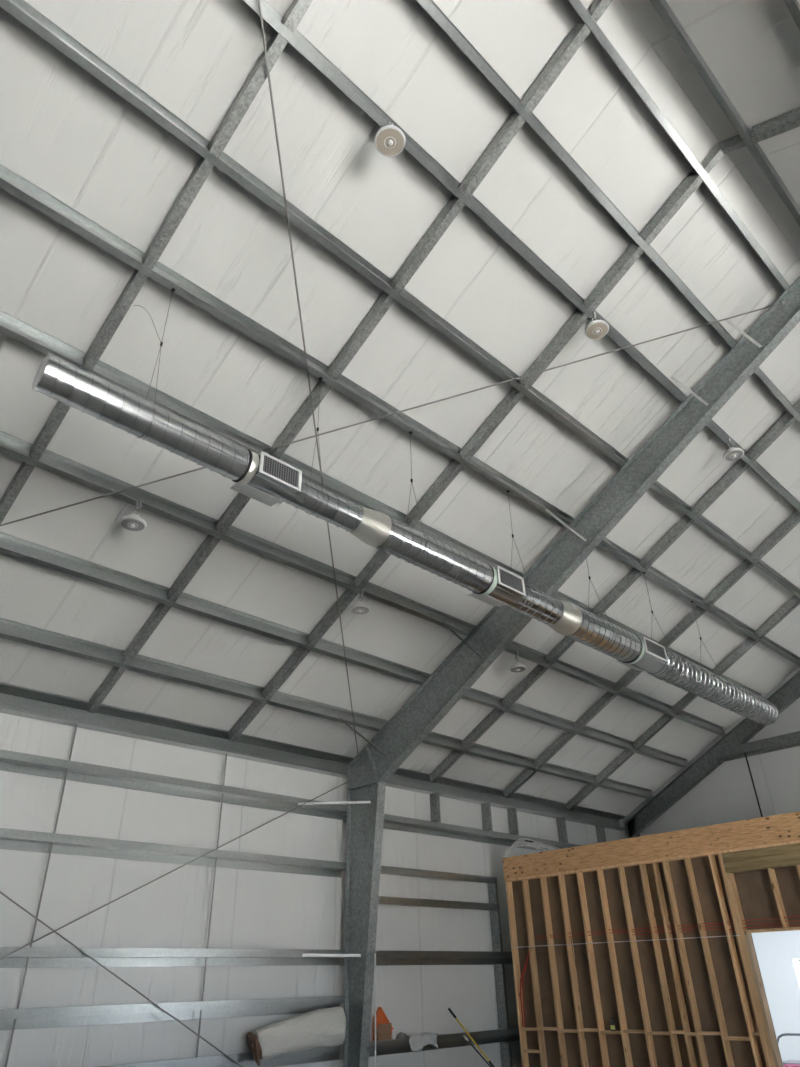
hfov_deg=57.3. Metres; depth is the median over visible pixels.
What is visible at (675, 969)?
stud
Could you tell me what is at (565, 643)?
channel
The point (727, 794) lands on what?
wall
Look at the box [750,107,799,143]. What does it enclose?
channel
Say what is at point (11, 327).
purlin
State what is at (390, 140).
lamp
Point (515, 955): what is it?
stud
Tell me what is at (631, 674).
channel
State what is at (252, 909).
wall
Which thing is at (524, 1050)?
blocking
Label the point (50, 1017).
beam
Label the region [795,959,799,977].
window
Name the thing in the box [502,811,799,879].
timber beam
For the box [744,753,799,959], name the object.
rod
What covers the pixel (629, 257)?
channel
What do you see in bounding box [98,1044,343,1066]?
beam
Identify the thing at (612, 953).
stud
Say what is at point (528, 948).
cable
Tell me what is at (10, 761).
beam
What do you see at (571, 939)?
wire
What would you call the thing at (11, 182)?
purlin
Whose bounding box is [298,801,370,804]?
brace
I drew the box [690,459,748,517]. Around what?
channel
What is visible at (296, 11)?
channel
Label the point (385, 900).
girt
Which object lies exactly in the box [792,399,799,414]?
channel
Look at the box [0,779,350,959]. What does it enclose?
rod
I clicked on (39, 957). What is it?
beam
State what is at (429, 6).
purlin
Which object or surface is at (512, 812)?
stud
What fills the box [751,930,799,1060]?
window
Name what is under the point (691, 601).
cable
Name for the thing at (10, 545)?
purlin
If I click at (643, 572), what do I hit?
cable
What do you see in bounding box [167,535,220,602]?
channel
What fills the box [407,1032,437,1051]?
cloth
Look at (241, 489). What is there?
register
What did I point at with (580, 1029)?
blocking
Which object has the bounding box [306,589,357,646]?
channel
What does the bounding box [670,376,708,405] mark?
brace
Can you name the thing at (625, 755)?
channel
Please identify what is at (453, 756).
channel
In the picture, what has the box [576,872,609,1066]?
stud
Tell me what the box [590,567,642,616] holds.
channel
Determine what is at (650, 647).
register
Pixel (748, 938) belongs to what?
stud
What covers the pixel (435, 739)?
purlin
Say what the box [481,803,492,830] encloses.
stud
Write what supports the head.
on the stud at (748, 938)
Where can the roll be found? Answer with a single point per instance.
(321, 1027)
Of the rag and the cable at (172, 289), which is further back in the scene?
the rag
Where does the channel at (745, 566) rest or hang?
attached to the purlin at (606, 544)
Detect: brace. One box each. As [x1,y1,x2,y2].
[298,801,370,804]
[302,954,360,956]
[340,717,386,755]
[442,621,483,658]
[545,509,586,540]
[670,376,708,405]
[723,317,761,347]
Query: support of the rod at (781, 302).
attached to the frame at (410, 725)
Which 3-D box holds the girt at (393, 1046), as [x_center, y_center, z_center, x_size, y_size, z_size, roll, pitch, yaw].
[2.455,9.326,13.677,9.136,0.204,0.201,26,-41,-37]
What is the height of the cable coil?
0.331 m
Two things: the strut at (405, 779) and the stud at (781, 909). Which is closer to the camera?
the stud at (781, 909)
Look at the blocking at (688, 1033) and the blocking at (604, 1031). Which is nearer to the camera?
the blocking at (688, 1033)
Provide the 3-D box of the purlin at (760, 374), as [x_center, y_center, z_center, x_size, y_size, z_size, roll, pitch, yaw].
[7.992,-1.064,13.001,9.136,0.239,0.093,26,-41,-37]
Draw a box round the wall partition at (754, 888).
[512,855,799,1066]
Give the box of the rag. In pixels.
[396,1032,409,1038]
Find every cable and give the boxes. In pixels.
[133,288,174,437]
[307,377,324,514]
[407,431,426,562]
[507,490,532,611]
[520,948,528,1026]
[522,955,528,1026]
[536,920,799,938]
[538,916,799,936]
[586,558,613,649]
[628,924,799,935]
[643,572,678,679]
[691,601,727,701]
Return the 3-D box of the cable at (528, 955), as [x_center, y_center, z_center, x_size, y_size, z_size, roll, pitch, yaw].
[2.264,8.023,12.960,0.308,1.180,0.027,-28,-40,36]
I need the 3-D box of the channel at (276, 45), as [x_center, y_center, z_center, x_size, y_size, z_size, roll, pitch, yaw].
[-1.373,-3.904,6.540,0.098,0.648,1.085,26,-41,-37]
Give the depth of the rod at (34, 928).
8.96 m
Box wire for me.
[571,939,583,993]
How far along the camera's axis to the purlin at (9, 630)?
10.41 m
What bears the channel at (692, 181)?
attached to the purlin at (429, 6)
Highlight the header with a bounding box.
[721,843,799,872]
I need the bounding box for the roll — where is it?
[247,1007,345,1065]
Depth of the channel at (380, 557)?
10.43 m
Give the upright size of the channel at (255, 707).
0.552 m
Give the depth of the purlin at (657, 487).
12.79 m
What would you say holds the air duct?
hanging from the cable at (172, 289)
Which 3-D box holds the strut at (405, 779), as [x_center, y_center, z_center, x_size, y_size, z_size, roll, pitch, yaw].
[2.356,5.776,15.851,9.136,0.325,0.200,26,-41,-37]
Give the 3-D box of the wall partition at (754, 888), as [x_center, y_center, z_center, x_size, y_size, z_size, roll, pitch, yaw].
[5.155,6.327,10.584,0.010,3.220,8.700,26,-41,-37]
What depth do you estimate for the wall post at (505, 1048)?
13.02 m
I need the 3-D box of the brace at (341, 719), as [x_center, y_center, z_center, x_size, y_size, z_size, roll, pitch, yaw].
[-0.604,3.406,12.264,0.966,0.509,0.038,21,-38,-33]
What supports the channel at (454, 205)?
attached to the purlin at (20, 10)
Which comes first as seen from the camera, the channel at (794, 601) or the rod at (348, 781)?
the rod at (348, 781)
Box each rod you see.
[0,301,785,526]
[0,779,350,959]
[0,891,242,1066]
[5,725,77,1066]
[196,753,226,1056]
[258,0,359,758]
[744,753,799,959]
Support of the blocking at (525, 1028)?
attached to the stud at (515, 955)
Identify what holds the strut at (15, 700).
attached to the frame at (410, 725)
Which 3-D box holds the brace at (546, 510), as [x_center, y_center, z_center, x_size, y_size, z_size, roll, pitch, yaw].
[2.466,-0.130,10.852,0.687,0.404,0.038,13,-34,-23]
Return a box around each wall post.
[487,877,502,951]
[494,964,508,1028]
[500,1043,512,1066]
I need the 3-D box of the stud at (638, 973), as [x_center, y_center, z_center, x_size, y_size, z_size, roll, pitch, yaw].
[3.807,7.032,11.675,0.140,3.142,0.038,26,-41,-37]
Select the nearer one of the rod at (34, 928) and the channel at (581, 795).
the rod at (34, 928)
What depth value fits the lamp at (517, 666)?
12.43 m
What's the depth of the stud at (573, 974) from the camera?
12.42 m
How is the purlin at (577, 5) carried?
attached to the frame at (410, 725)
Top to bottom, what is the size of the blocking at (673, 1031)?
0.038 m
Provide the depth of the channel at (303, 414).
8.61 m
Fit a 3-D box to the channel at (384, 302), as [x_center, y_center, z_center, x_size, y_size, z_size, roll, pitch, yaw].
[-0.454,-2.228,8.282,0.098,0.648,1.084,26,-41,-37]
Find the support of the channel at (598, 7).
attached to the purlin at (577, 5)
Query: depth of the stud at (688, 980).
11.19 m
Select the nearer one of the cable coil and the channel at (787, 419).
the channel at (787, 419)
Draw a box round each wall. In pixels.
[0,713,625,1066]
[623,667,799,837]
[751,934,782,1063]
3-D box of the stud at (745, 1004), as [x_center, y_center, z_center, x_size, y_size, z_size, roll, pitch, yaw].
[4.933,6.394,10.684,0.140,3.142,0.038,26,-41,-37]
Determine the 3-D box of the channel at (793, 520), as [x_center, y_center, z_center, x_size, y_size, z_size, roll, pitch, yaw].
[6.888,0.054,13.378,0.098,0.648,1.085,26,-41,-37]
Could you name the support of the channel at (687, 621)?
attached to the purlin at (558, 595)
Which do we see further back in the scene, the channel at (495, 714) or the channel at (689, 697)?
the channel at (689, 697)
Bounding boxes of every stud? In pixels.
[430,793,440,822]
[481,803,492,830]
[506,882,528,1066]
[507,808,518,834]
[522,879,547,1066]
[540,877,567,1066]
[556,817,567,842]
[558,875,588,1066]
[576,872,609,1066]
[595,825,605,842]
[597,869,632,1066]
[618,867,657,1066]
[639,864,681,1066]
[652,862,696,1066]
[662,861,708,1066]
[684,858,734,1066]
[708,855,762,1066]
[718,853,770,1066]
[726,873,774,1066]
[744,932,782,1066]
[767,868,788,927]
[796,865,799,878]
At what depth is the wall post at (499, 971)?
13.48 m
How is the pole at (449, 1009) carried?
on the floor
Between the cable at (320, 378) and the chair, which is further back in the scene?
the chair
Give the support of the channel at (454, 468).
attached to the purlin at (11, 327)
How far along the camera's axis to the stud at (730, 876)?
10.69 m
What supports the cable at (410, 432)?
hanging from the purlin at (11, 182)
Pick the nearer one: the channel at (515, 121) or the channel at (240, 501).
the channel at (515, 121)
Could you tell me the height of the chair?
0.801 m
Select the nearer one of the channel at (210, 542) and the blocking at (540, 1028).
the channel at (210, 542)
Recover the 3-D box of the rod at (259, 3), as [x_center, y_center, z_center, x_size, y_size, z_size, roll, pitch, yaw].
[-0.999,-1.202,8.672,0.052,4.432,12.581,-2,-31,1]
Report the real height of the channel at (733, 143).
0.244 m
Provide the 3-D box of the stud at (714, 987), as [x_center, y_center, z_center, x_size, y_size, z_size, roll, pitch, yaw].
[4.649,6.554,10.934,0.140,3.142,0.038,26,-41,-37]
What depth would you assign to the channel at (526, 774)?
15.56 m
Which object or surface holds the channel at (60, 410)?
attached to the purlin at (12, 446)
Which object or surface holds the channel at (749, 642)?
attached to the purlin at (558, 595)
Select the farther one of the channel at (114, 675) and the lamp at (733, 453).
the lamp at (733, 453)
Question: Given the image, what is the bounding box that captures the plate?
[506,840,799,881]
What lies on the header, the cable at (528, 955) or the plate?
the plate
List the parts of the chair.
tube frame, seat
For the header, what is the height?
0.280 m
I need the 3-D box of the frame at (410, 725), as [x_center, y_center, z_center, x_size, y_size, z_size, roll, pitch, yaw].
[5.576,0.594,7.321,0.240,9.567,18.740,26,-41,-37]
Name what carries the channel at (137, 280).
attached to the purlin at (11, 327)
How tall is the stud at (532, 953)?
3.142 m
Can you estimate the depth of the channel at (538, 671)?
13.47 m
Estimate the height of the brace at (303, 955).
0.057 m
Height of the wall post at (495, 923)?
1.270 m
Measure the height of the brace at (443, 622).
0.535 m
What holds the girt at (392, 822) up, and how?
attached to the wall at (252, 909)
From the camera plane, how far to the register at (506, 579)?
9.08 m
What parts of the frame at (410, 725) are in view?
splice plate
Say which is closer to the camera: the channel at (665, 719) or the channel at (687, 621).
the channel at (687, 621)
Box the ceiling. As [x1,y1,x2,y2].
[0,0,799,819]
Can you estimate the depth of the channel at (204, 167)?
6.86 m
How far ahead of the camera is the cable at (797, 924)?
11.15 m
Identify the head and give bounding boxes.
[743,927,799,932]
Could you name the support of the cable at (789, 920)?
attached to the stud at (590, 951)
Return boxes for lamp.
[120,500,146,530]
[350,589,370,613]
[374,121,405,156]
[509,651,525,671]
[585,311,608,338]
[723,438,743,460]
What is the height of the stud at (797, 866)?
0.770 m
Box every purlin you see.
[0,0,625,467]
[0,164,570,525]
[0,310,518,574]
[0,431,470,635]
[0,532,425,684]
[0,618,382,731]
[243,0,685,402]
[381,719,653,799]
[416,0,735,348]
[424,673,688,768]
[469,624,725,736]
[517,572,761,696]
[568,0,789,290]
[568,516,799,666]
[622,457,799,597]
[650,0,799,225]
[681,393,799,511]
[732,339,799,422]
[784,0,799,30]
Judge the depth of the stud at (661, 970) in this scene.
11.45 m
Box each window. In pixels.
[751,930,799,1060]
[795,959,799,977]
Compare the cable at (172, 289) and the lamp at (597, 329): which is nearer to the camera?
the cable at (172, 289)
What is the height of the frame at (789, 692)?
9.567 m
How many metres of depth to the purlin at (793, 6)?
6.62 m
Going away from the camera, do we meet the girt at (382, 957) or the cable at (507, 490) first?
the cable at (507, 490)
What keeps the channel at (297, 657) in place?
attached to the purlin at (9, 630)
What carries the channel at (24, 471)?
attached to the purlin at (10, 545)
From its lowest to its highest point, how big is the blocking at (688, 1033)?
0.038 m
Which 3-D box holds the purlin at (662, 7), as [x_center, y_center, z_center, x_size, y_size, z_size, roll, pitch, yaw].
[2.350,-5.147,6.902,9.136,0.239,0.093,26,-41,-37]
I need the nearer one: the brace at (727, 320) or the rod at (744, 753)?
the brace at (727, 320)
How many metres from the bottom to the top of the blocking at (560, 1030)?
0.038 m
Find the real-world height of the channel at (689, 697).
0.648 m
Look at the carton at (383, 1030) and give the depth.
11.45 m
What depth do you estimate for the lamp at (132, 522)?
8.27 m
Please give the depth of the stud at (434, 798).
14.20 m
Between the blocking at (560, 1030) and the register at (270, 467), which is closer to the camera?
the register at (270, 467)
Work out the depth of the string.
11.86 m
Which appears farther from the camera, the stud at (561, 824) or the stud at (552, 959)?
the stud at (561, 824)
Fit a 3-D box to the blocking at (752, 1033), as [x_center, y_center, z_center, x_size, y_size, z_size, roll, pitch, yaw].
[5.002,7.003,10.248,0.140,0.035,0.110,26,-41,-37]
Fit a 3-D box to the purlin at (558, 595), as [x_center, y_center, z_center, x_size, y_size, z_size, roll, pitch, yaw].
[5.204,2.295,14.425,9.136,0.239,0.093,26,-41,-37]
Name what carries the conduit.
attached to the frame at (410, 725)
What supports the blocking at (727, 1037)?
attached to the stud at (714, 987)
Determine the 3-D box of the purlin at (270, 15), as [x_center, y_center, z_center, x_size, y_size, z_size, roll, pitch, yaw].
[0.800,-3.521,7.833,9.136,0.239,0.093,26,-41,-37]
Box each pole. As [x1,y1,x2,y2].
[448,1008,494,1066]
[463,1035,490,1066]
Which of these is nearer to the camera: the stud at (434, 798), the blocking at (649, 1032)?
the blocking at (649, 1032)
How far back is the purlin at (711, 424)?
11.96 m
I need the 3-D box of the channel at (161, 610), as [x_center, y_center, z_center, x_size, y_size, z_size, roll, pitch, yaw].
[-3.389,1.308,9.781,0.098,0.648,1.085,26,-41,-37]
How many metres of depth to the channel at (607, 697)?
14.84 m
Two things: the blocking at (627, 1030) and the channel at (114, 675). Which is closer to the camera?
the channel at (114, 675)
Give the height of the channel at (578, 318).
0.648 m
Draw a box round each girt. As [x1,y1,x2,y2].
[339,1028,519,1059]
[340,951,512,965]
[343,814,581,850]
[378,896,496,910]
[380,866,494,883]
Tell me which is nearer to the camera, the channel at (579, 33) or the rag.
the channel at (579, 33)
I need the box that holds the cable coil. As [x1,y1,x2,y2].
[505,838,559,857]
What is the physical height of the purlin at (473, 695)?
0.239 m
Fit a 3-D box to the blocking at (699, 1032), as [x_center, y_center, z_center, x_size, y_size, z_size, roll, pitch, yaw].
[4.533,7.274,10.658,0.140,0.038,0.350,26,-41,-37]
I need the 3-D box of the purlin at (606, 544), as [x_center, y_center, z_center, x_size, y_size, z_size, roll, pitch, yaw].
[5.938,1.411,14.050,9.136,0.239,0.093,26,-41,-37]
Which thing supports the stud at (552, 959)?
on the plate
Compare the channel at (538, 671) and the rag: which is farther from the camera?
the channel at (538, 671)
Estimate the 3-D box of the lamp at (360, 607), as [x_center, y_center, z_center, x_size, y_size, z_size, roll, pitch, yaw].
[-0.564,0.948,10.413,0.292,0.366,0.292,26,-41,-37]
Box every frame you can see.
[343,276,799,1066]
[625,671,799,837]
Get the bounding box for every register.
[239,488,279,505]
[259,451,301,491]
[496,565,525,595]
[643,636,667,661]
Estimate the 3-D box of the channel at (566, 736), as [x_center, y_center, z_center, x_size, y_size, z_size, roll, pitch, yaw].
[3.219,4.474,15.251,0.098,0.648,1.085,26,-41,-37]
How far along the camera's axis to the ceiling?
8.59 m
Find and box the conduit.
[367,953,376,1066]
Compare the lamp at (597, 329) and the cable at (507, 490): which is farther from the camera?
the cable at (507, 490)
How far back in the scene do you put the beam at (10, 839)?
10.19 m
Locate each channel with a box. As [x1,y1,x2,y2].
[0,462,34,524]
[29,401,70,460]
[83,269,147,369]
[87,666,125,712]
[122,603,170,664]
[142,157,213,269]
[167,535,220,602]
[207,32,287,157]
[216,493,250,534]
[228,701,265,741]
[262,647,309,699]
[268,380,331,458]
[281,0,312,32]
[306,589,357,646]
[326,291,394,380]
[353,550,389,589]
[389,195,464,293]
[404,459,464,527]
[429,751,463,782]
[458,112,524,197]
[459,387,523,461]
[461,708,504,749]
[501,664,548,708]
[503,769,536,797]
[518,309,587,389]
[520,22,590,113]
[534,731,575,768]
[545,637,574,664]
[566,784,597,810]
[573,691,616,731]
[583,243,643,311]
[589,0,612,22]
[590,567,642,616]
[595,750,634,783]
[613,668,641,691]
[632,714,673,749]
[638,514,694,569]
[639,172,702,245]
[658,606,705,648]
[671,692,697,714]
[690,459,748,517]
[701,134,745,173]
[702,559,753,607]
[711,637,757,675]
[745,412,795,461]
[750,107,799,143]
[750,510,799,561]
[754,596,799,638]
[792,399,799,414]
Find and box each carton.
[377,1023,391,1040]
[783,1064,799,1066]
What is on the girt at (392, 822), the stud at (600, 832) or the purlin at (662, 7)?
the stud at (600, 832)
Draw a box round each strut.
[0,682,350,777]
[344,757,625,830]
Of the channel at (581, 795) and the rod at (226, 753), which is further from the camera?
the channel at (581, 795)
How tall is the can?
0.180 m
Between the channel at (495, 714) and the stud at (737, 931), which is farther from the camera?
the channel at (495, 714)
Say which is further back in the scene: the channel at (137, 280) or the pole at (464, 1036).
the pole at (464, 1036)
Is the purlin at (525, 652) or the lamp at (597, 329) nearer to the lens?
the lamp at (597, 329)
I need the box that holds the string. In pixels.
[512,935,739,947]
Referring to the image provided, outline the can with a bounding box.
[610,1017,614,1030]
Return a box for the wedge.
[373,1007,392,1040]
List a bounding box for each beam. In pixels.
[0,749,346,819]
[0,828,345,877]
[0,947,344,967]
[0,996,343,1030]
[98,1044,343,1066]
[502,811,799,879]
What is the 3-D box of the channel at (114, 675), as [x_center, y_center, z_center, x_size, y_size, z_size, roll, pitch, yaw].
[-4.057,2.113,10.122,0.098,0.552,0.892,26,-41,-37]
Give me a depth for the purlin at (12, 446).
9.11 m
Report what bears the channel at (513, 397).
attached to the purlin at (11, 182)
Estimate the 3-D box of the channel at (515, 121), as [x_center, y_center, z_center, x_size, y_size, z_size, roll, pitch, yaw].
[0.940,-3.908,7.570,0.098,0.540,0.869,26,-41,-37]
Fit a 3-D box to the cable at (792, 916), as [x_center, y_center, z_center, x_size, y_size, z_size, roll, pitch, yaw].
[4.371,6.136,11.461,0.031,0.032,5.501,26,-41,-37]
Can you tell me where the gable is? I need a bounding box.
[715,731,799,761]
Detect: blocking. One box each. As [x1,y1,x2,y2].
[521,1027,536,1030]
[523,1049,538,1052]
[539,1027,556,1029]
[559,1029,576,1032]
[579,1028,597,1031]
[600,1030,620,1033]
[623,1029,644,1032]
[647,1031,669,1034]
[671,1030,683,1033]
[687,1032,695,1035]
[698,1031,720,1034]
[724,1036,749,1040]
[751,1032,759,1035]
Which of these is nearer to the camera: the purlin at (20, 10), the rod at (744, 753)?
the purlin at (20, 10)
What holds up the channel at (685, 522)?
attached to the purlin at (606, 544)
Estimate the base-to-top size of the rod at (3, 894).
4.664 m
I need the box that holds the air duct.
[32,353,778,724]
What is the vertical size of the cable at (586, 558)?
1.896 m
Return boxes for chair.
[777,1033,799,1064]
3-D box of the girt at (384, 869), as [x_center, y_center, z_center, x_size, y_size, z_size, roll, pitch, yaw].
[0.496,6.206,13.342,3.743,0.118,0.064,26,-41,-37]

